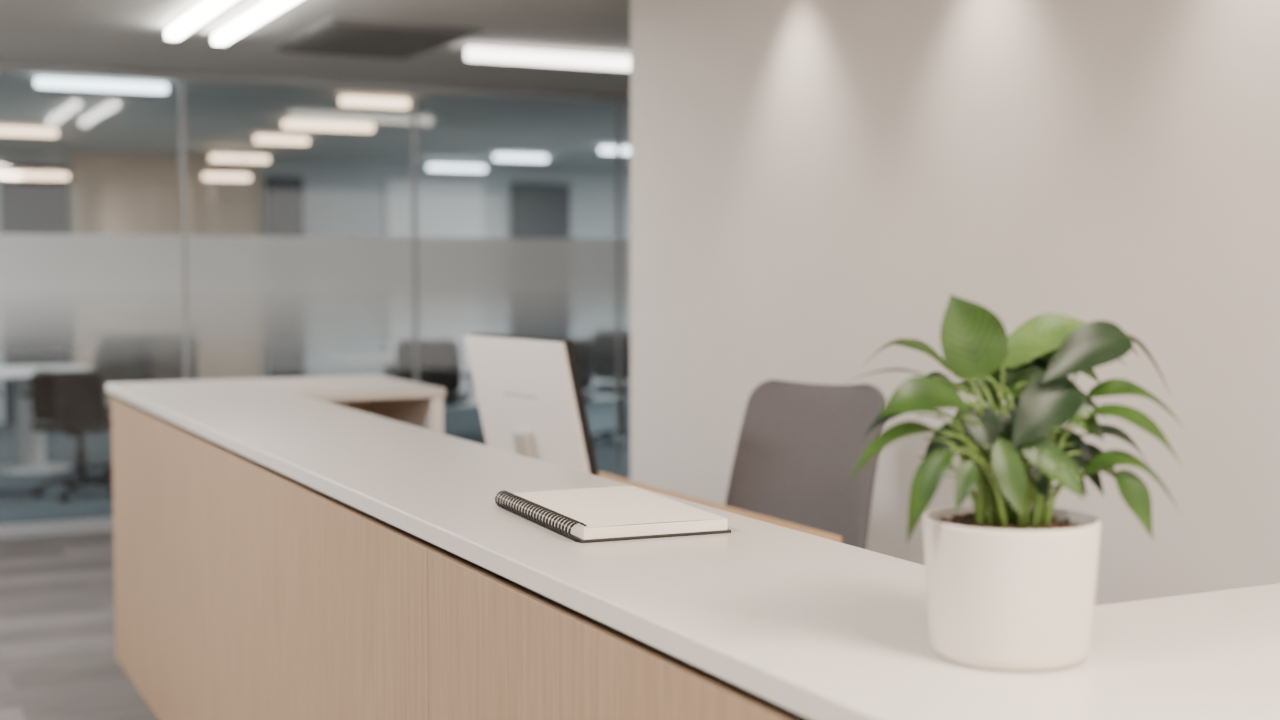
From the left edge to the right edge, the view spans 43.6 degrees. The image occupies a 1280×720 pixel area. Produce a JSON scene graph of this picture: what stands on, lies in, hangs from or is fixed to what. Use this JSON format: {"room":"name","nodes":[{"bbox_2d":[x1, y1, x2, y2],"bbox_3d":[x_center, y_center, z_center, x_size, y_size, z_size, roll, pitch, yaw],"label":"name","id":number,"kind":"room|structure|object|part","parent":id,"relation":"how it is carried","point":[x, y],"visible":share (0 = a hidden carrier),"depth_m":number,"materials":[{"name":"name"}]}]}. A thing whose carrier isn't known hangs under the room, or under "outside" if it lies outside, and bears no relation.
{"room":"lobby","nodes":[
{"label":"lobby","id":0,"kind":"room"},
{"bbox_2d":[0,0,629,170],"bbox_3d":[1.677,-1.625,7.787,18.000,0.100,20.600,-2,4,-26],"label":"ceiling","id":1,"kind":"structure","parent":0,"point":[451,129],"depth_m":9.86,"materials":[{"name":"paint"}]},
{"bbox_2d":[0,125,56,135],"bbox_3d":[-4.927,-1.816,12.655,0.600,0.065,0.100,-2,4,-26],"label":"light","id":2,"kind":"object","parent":1,"relation":"attached to","point":[5,130],"visible":1,"depth_m":12.65,"materials":[{"name":"white plastic"}]},
{"bbox_2d":[0,136,68,178],"bbox_3d":[-5.194,-1.709,13.424,0.750,0.365,0.100,-2,4,-26],"label":"light","id":3,"kind":"object","parent":1,"relation":"hanging from","point":[25,174],"visible":0.86,"depth_m":13.45,"materials":[{"name":"white plastic"}]},
{"bbox_2d":[0,172,68,178],"bbox_3d":[-5.194,-1.550,13.433,0.750,0.045,0.100,-2,4,-26],"label":"diffuser","id":4,"kind":"object","parent":3,"relation":"attached to","point":[25,175],"depth_m":13.44,"materials":[{"name":"white plastic"}]},
{"bbox_2d":[35,75,166,92],"bbox_3d":[-3.192,-1.639,9.503,0.750,0.065,0.100,-2,4,-26],"label":"light","id":5,"kind":"object","parent":1,"relation":"attached to","point":[45,81],"visible":1,"depth_m":9.46,"materials":[{"name":"white plastic"}]},
{"bbox_2d":[166,0,234,38],"bbox_3d":[-1.850,-1.492,6.801,0.060,0.055,1.550,-2,4,-26],"label":"ceiling light","id":6,"kind":"object","parent":1,"relation":"attached to","point":[205,9],"visible":1,"depth_m":6.93,"materials":[{"name":"white plastic"}]},
{"bbox_2d":[203,143,249,180],"bbox_3d":[-3.715,-1.783,14.378,0.420,0.325,0.100,-2,4,-26],"label":"light","id":7,"kind":"object","parent":1,"relation":"hanging from","point":[210,175],"visible":1,"depth_m":14.35,"materials":[{"name":"white plastic"}]},
{"bbox_2d":[203,174,249,180],"bbox_3d":[-3.715,-1.643,14.386,0.420,0.045,0.100,-2,4,-26],"label":"diffuser","id":8,"kind":"object","parent":7,"relation":"attached to","point":[246,177],"depth_m":14.35,"materials":[{"name":"white plastic"}]},
{"bbox_2d":[210,148,268,161],"bbox_3d":[-3.758,-1.924,15.020,0.550,0.115,0.100,-2,4,-26],"label":"light","id":9,"kind":"object","parent":1,"relation":"hanging from","point":[218,156],"visible":0.98,"depth_m":14.98,"materials":[{"name":"white plastic"}]},
{"bbox_2d":[210,155,268,161],"bbox_3d":[-3.758,-1.889,15.022,0.550,0.045,0.100,-2,4,-26],"label":"diffuser","id":10,"kind":"object","parent":9,"relation":"attached to","point":[240,158],"depth_m":14.98,"materials":[{"name":"white plastic"}]},
{"bbox_2d":[213,0,298,43],"bbox_3d":[-1.666,-1.500,6.948,0.060,0.055,1.600,-2,4,-26],"label":"ceiling light","id":11,"kind":"object","parent":1,"relation":"attached to","point":[266,9],"visible":1,"depth_m":6.99,"materials":[{"name":"white plastic"}]},
{"bbox_2d":[255,134,307,143],"bbox_3d":[-3.020,-1.863,13.489,0.450,0.065,0.100,-2,4,-26],"label":"light","id":12,"kind":"object","parent":1,"relation":"attached to","point":[261,138],"visible":1,"depth_m":13.45,"materials":[{"name":"white plastic"}]},
{"bbox_2d":[0,61,629,103],"bbox_3d":[-1.967,-1.647,9.508,13.000,0.050,0.060,-2,4,-26],"label":"rail","id":13,"kind":"object","parent":1,"relation":"attached to","point":[16,67],"visible":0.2,"depth_m":9.46,"materials":[{"name":"grey metal"}]},
{"bbox_2d":[283,119,373,130],"bbox_3d":[-2.371,-1.790,12.184,0.700,0.065,0.100,-2,4,-26],"label":"light","id":14,"kind":"object","parent":1,"relation":"attached to","point":[289,123],"visible":1,"depth_m":12.14,"materials":[{"name":"white plastic"}]},
{"bbox_2d":[340,94,408,107],"bbox_3d":[-1.732,-1.692,10.449,0.460,0.065,0.100,-2,4,-26],"label":"light","id":15,"kind":"object","parent":1,"relation":"attached to","point":[348,99],"visible":1,"depth_m":10.41,"materials":[{"name":"white plastic"}]},
{"bbox_2d":[274,18,481,58],"bbox_3d":[-1.310,-1.569,7.871,0.720,0.022,1.100,-2,4,-26],"label":"ceiling vent","id":16,"kind":"object","parent":1,"relation":"in","point":[335,36],"depth_m":7.74,"materials":[{"name":"grey metal"}]},
{"bbox_2d":[428,158,485,170],"bbox_3d":[-1.875,-2.002,16.399,0.620,0.115,0.100,-2,4,-26],"label":"light","id":17,"kind":"object","parent":1,"relation":"hanging from","point":[433,166],"visible":1,"depth_m":16.36,"materials":[{"name":"white plastic"}]},
{"bbox_2d":[428,165,485,170],"bbox_3d":[-1.875,-1.967,16.401,0.620,0.045,0.100,-2,4,-26],"label":"diffuser","id":18,"kind":"object","parent":17,"relation":"attached to","point":[430,167],"depth_m":16.36,"materials":[{"name":"white plastic"}]},
{"bbox_2d":[494,153,546,160],"bbox_3d":[-1.162,-1.984,15.636,0.550,0.065,0.100,-2,4,-26],"label":"light","id":19,"kind":"object","parent":1,"relation":"attached to","point":[499,156],"visible":1,"depth_m":15.59,"materials":[{"name":"white plastic"}]},
{"bbox_2d":[466,44,629,69],"bbox_3d":[-0.401,-1.566,8.289,1.060,0.075,0.080,-2,4,-26],"label":"ceiling light","id":20,"kind":"object","parent":1,"relation":"attached to","point":[476,52],"visible":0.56,"depth_m":8.22,"materials":[{"name":"white plastic"}]},
{"bbox_2d":[600,145,629,153],"bbox_3d":[-0.136,-1.931,14.696,0.500,0.065,0.100,-2,4,-26],"label":"light","id":21,"kind":"object","parent":1,"relation":"attached to","point":[605,148],"visible":0.56,"depth_m":14.59,"materials":[{"name":"white plastic"}]},
{"bbox_2d":[0,398,630,719],"bbox_3d":[1.677,1.091,7.940,18.000,0.100,20.600,-2,4,-26],"label":"floor","id":22,"kind":"structure","parent":0,"point":[58,661],"depth_m":7.49,"materials":[{"name":"carpet"}]},
{"bbox_2d":[0,364,92,473],"bbox_3d":[-5.132,0.461,11.620,2.200,0.745,1.100,-2,4,-26],"label":"meeting table","id":23,"kind":"object","parent":22,"relation":"on","point":[30,444],"visible":0.84,"depth_m":11.83,"materials":[{"name":"white"}]},
{"bbox_2d":[0,517,112,538],"bbox_3d":[-1.967,0.909,9.651,13.000,0.070,0.080,-2,4,-26],"label":"rail","id":24,"kind":"object","parent":22,"relation":"on","point":[52,528],"visible":0.02,"depth_m":8.97,"materials":[{"name":"grey metal"}]},
{"bbox_2d":[179,80,188,380],"bbox_3d":[-2.630,-0.355,9.251,0.024,2.540,0.024,-2,4,-26],"label":"joint","id":25,"kind":"object","parent":24,"relation":"on","point":[181,82],"visible":0.64,"depth_m":9.22,"materials":[{"name":"grey metal"}]},
{"bbox_2d":[411,92,418,382],"bbox_3d":[-1.385,-0.390,9.868,0.024,2.540,0.024,-2,4,-26],"label":"joint","id":26,"kind":"object","parent":24,"relation":"on","point":[413,94],"visible":0.64,"depth_m":9.83,"materials":[{"name":"grey metal"}]},
{"bbox_2d":[616,103,620,477],"bbox_3d":[-0.140,-0.425,10.485,0.024,2.540,0.024,-2,4,-26],"label":"joint","id":27,"kind":"object","parent":24,"relation":"on","point":[618,105],"visible":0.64,"depth_m":10.48,"materials":[{"name":"grey metal"}]},
{"bbox_3d":[-2.007,-0.373,9.559,1.382,2.520,0.012,-2,4,-26],"label":"glass pane","id":28,"kind":"object","parent":24,"relation":"on","visible":0},
{"bbox_2d":[187,235,413,323],"bbox_3d":[-2.003,-0.045,9.570,1.370,1.385,0.001,-2,4,-26],"label":"film","id":29,"kind":"object","parent":28,"relation":"attached to","point":[231,279],"visible":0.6,"depth_m":9.53,"materials":[{"name":"grey plastic"}]},
{"bbox_3d":[-0.762,-0.407,10.176,1.382,2.520,0.012,-2,4,-26],"label":"glass pane","id":30,"kind":"object","parent":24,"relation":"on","visible":0},
{"bbox_2d":[417,237,617,319],"bbox_3d":[-0.758,-0.080,10.187,1.370,1.385,0.001,-2,4,-26],"label":"film","id":31,"kind":"object","parent":30,"relation":"attached to","point":[459,278],"visible":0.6,"depth_m":10.15,"materials":[{"name":"grey plastic"}]},
{"bbox_3d":[-3.252,-0.338,8.942,1.382,2.520,0.012,-2,4,-26],"label":"glass pane","id":32,"kind":"object","parent":24,"relation":"on","visible":0},
{"bbox_2d":[0,233,183,325],"bbox_3d":[-3.248,-0.010,8.952,1.370,1.385,0.001,-2,4,-26],"label":"film","id":33,"kind":"object","parent":32,"relation":"attached to","point":[46,279],"visible":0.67,"depth_m":9.01,"materials":[{"name":"grey plastic"}]},
{"bbox_2d":[21,370,116,501],"bbox_3d":[-3.674,0.474,10.479,0.680,0.845,0.560,0,3,4],"label":"office chair","id":34,"kind":"object","parent":22,"relation":"on","point":[73,403],"visible":0.94,"depth_m":10.27,"materials":[{"name":"black fabric"}]},
{"bbox_3d":[-3.960,0.329,10.516,0.103,0.239,0.250,0,3,4],"label":"armrest","id":35,"kind":"part","parent":34,"relation":"part of","materials":[{"name":"black plastic"}]},
{"bbox_3d":[-3.685,0.233,10.287,0.498,0.340,0.085,0,11,4],"label":"backrest","id":36,"kind":"part","parent":34,"relation":"part of","materials":[{"name":"black fabric"}]},
{"bbox_3d":[-3.673,0.413,10.497,0.480,0.075,0.440,0,3,4],"label":"seat","id":37,"kind":"part","parent":34,"relation":"part of","materials":[{"name":"black fabric"}]},
{"bbox_2d":[93,332,197,482],"bbox_3d":[-3.552,0.325,11.366,0.752,1.045,0.568,-2,4,-36],"label":"office chair","id":38,"kind":"object","parent":22,"relation":"on","point":[118,358],"visible":0.56,"depth_m":11.14,"materials":[{"name":"grey fabric"}]},
{"bbox_3d":[-3.567,0.363,11.386,0.480,0.075,0.440,-2,4,-36],"label":"seat","id":39,"kind":"part","parent":38,"relation":"part of","materials":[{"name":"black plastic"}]},
{"bbox_3d":[-3.446,0.021,11.201,0.749,0.420,0.085,-2,12,-36],"label":"backrest","id":40,"kind":"part","parent":38,"relation":"part of","materials":[{"name":"grey fabric"}]},
{"bbox_2d":[323,352,469,377],"bbox_3d":[-1.436,0.329,13.953,2.400,0.745,1.100,-2,4,-26],"label":"meeting table","id":41,"kind":"object","parent":22,"relation":"on","point":[388,360],"visible":0.11,"depth_m":13.52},
{"bbox_2d":[387,339,472,404],"bbox_3d":[-1.620,0.306,12.497,0.680,0.955,0.560,0,3,4],"label":"office chair","id":42,"kind":"object","parent":22,"relation":"on","point":[439,361],"visible":0.61,"depth_m":12.28,"materials":[{"name":"black fabric"}]},
{"bbox_3d":[-1.906,0.215,12.537,0.103,0.239,0.250,0,3,4],"label":"armrest","id":43,"kind":"part","parent":42,"relation":"part of","materials":[{"name":"black plastic"}]},
{"bbox_3d":[-1.632,0.049,12.299,0.520,0.420,0.085,0,11,4],"label":"backrest","id":44,"kind":"part","parent":42,"relation":"part of","materials":[{"name":"black fabric"}]},
{"bbox_3d":[-1.619,0.300,12.519,0.480,0.075,0.440,0,3,4],"label":"seat","id":45,"kind":"part","parent":42,"relation":"part of","materials":[{"name":"black fabric"}]},
{"bbox_3d":[-1.331,0.217,12.501,0.103,0.239,0.250,0,3,4],"label":"armrest","id":46,"kind":"part","parent":42,"relation":"part of","materials":[{"name":"black plastic"}]},
{"bbox_2d":[568,337,594,401],"bbox_3d":[-0.663,0.298,12.635,0.560,0.955,0.680,3,4,44],"label":"office chair","id":47,"kind":"object","parent":22,"relation":"on","point":[584,348],"visible":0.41,"depth_m":12.57,"materials":[{"name":"grey fabric"}]},
{"bbox_3d":[-0.679,0.292,12.650,0.440,0.075,0.480,3,4,44],"label":"seat","id":48,"kind":"part","parent":47,"relation":"part of","materials":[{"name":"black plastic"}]},
{"bbox_2d":[590,330,630,447],"bbox_3d":[-0.141,0.231,13.563,0.680,0.985,0.560,0,3,4],"label":"office chair","id":49,"kind":"object","parent":22,"relation":"on","point":[604,364],"visible":0.52,"depth_m":13.36,"materials":[{"name":"black fabric"}]},
{"bbox_3d":[-0.153,-0.041,13.365,0.520,0.420,0.085,0,11,4],"label":"backrest","id":50,"kind":"part","parent":49,"relation":"part of","materials":[{"name":"grey fabric"}]},
{"bbox_3d":[-0.140,0.240,13.586,0.480,0.075,0.440,0,3,4],"label":"seat","id":51,"kind":"part","parent":49,"relation":"part of","materials":[{"name":"grey fabric"}]},
{"bbox_2d":[105,375,1279,719],"bbox_3d":[-0.191,0.733,4.005,1.423,1.056,5.420,-2,4,-26],"label":"reception desk","id":52,"kind":"object","parent":22,"relation":"on","point":[293,548],"depth_m":2.67,"materials":[{"name":"wood"}]},
{"bbox_3d":[-1.592,0.689,5.286,0.019,1.001,1.838,-2,4,-26],"label":"panel","id":53,"kind":"part","parent":52,"relation":"part of","materials":[{"name":"brown wood"}]},
{"bbox_3d":[-0.771,0.781,3.636,0.019,1.001,1.848,-2,4,-26],"label":"panel","id":54,"kind":"part","parent":52,"relation":"part of","materials":[{"name":"brown wood"}]},
{"bbox_3d":[-0.912,0.626,6.207,0.045,1.022,0.790,-2,4,-26],"label":"panel","id":55,"kind":"part","parent":52,"relation":"part of","materials":[{"name":"white laminate"}]},
{"bbox_2d":[495,486,730,542],"bbox_3d":[-0.058,0.259,2.754,0.277,0.032,0.420,-1,3,-22],"label":"spiral notebook","id":56,"kind":"object","parent":52,"relation":"on","point":[602,514],"visible":1,"depth_m":2.65,"materials":[{"name":"paper"}]},
{"bbox_3d":[0.016,0.871,2.053,0.019,1.001,1.688,-2,4,-26],"label":"panel","id":57,"kind":"part","parent":52,"relation":"part of","materials":[{"name":"brown wood"}]},
{"bbox_2d":[846,294,1183,671],"bbox_3d":[0.415,0.126,1.811,0.385,0.403,0.267,0,3,0],"label":"potted plant","id":58,"kind":"object","parent":52,"relation":"on","point":[1011,575],"visible":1,"depth_m":1.73,"materials":[{"name":"green plant"}]},
{"bbox_3d":[0.412,0.252,1.781,0.194,0.155,0.194,0,3,0],"label":"pot","id":59,"kind":"part","parent":58,"relation":"part of","materials":[{"name":"white ceramic"}]},
{"bbox_2d":[598,472,841,541],"bbox_3d":[0.083,0.858,3.975,0.865,0.810,3.450,-2,4,-26],"label":"desk","id":60,"kind":"object","parent":22,"relation":"on","point":[611,477],"visible":0.12,"depth_m":4.52,"materials":[{"name":"brown wood"}]},
{"bbox_2d":[464,333,598,475],"bbox_3d":[-0.323,0.171,4.662,0.180,0.484,0.589,-2,4,-33],"label":"computer monitor","id":61,"kind":"object","parent":60,"relation":"on","point":[529,393],"visible":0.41,"depth_m":4.58,"materials":[{"name":"white plastic"}]},
{"bbox_2d":[725,379,886,548],"bbox_3d":[0.357,0.655,4.436,0.594,1.163,0.672,2,4,35],"label":"office chair","id":62,"kind":"object","parent":22,"relation":"on","point":[799,447],"visible":0.56,"depth_m":4.58,"materials":[{"name":"grey fabric"}]},
{"bbox_2d":[0,152,630,422],"bbox_3d":[-2.925,-0.788,17.120,18.000,2.620,0.100,-2,4,-26],"label":"wall","id":63,"kind":"structure","parent":0,"point":[341,199],"depth_m":17.07,"materials":[{"name":"paint"}]},
{"bbox_2d":[0,164,71,423],"bbox_3d":[-5.873,-0.641,15.577,0.620,2.500,0.048,-2,4,-26],"label":"door","id":64,"kind":"structure","parent":63,"relation":"in","point":[27,206],"depth_m":15.52,"materials":[{"name":"grey glass"}]},
{"bbox_2d":[71,154,182,404],"bbox_3d":[-5.099,-0.723,15.957,1.030,2.620,0.048,-2,4,-26],"label":"wall panel","id":65,"kind":"object","parent":63,"relation":"attached to","point":[112,194],"visible":0.45,"depth_m":15.87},
{"bbox_2d":[185,157,261,379],"bbox_3d":[-4.261,-0.746,16.372,0.760,2.620,0.048,-2,4,-26],"label":"wall panel","id":66,"kind":"object","parent":63,"relation":"attached to","point":[213,207],"depth_m":16.35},
{"bbox_2d":[266,176,304,377],"bbox_3d":[-3.688,-0.677,16.661,0.380,2.450,0.048,-2,4,-26],"label":"door","id":67,"kind":"structure","parent":63,"relation":"in","point":[284,195],"depth_m":16.63,"materials":[{"name":"grey"}]},
{"bbox_2d":[385,179,483,405],"bbox_3d":[-2.219,-0.718,17.389,1.100,2.450,0.048,-2,4,-26],"label":"wall panel","id":68,"kind":"object","parent":63,"relation":"attached to","point":[445,209],"visible":0.45,"depth_m":17.35,"materials":[{"name":"white paint"}]},
{"bbox_2d":[511,183,570,338],"bbox_3d":[-1.108,-0.749,17.940,0.700,2.450,0.048,-2,4,-26],"label":"door","id":69,"kind":"structure","parent":63,"relation":"in","point":[538,210],"depth_m":17.88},
{"bbox_2d":[630,0,1279,605],"bbox_3d":[2.236,0.052,2.193,0.150,2.620,9.930,-2,4,-26],"label":"wall","id":70,"kind":"structure","parent":0,"point":[814,183],"depth_m":4.58,"materials":[{"name":"paint"}]},
{"bbox_3d":[0.483,-0.442,10.793,1.382,2.520,0.012,-2,4,-26],"label":"glass pane","id":71,"kind":"object","parent":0,"visible":0},
{"bbox_2d":[621,239,630,316],"bbox_3d":[0.487,-0.115,10.804,1.370,1.385,0.001,-2,4,-26],"label":"film","id":72,"kind":"object","parent":71,"relation":"attached to","point":[625,243],"visible":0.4,"depth_m":10.49,"materials":[{"name":"grey plastic"}]}
]}

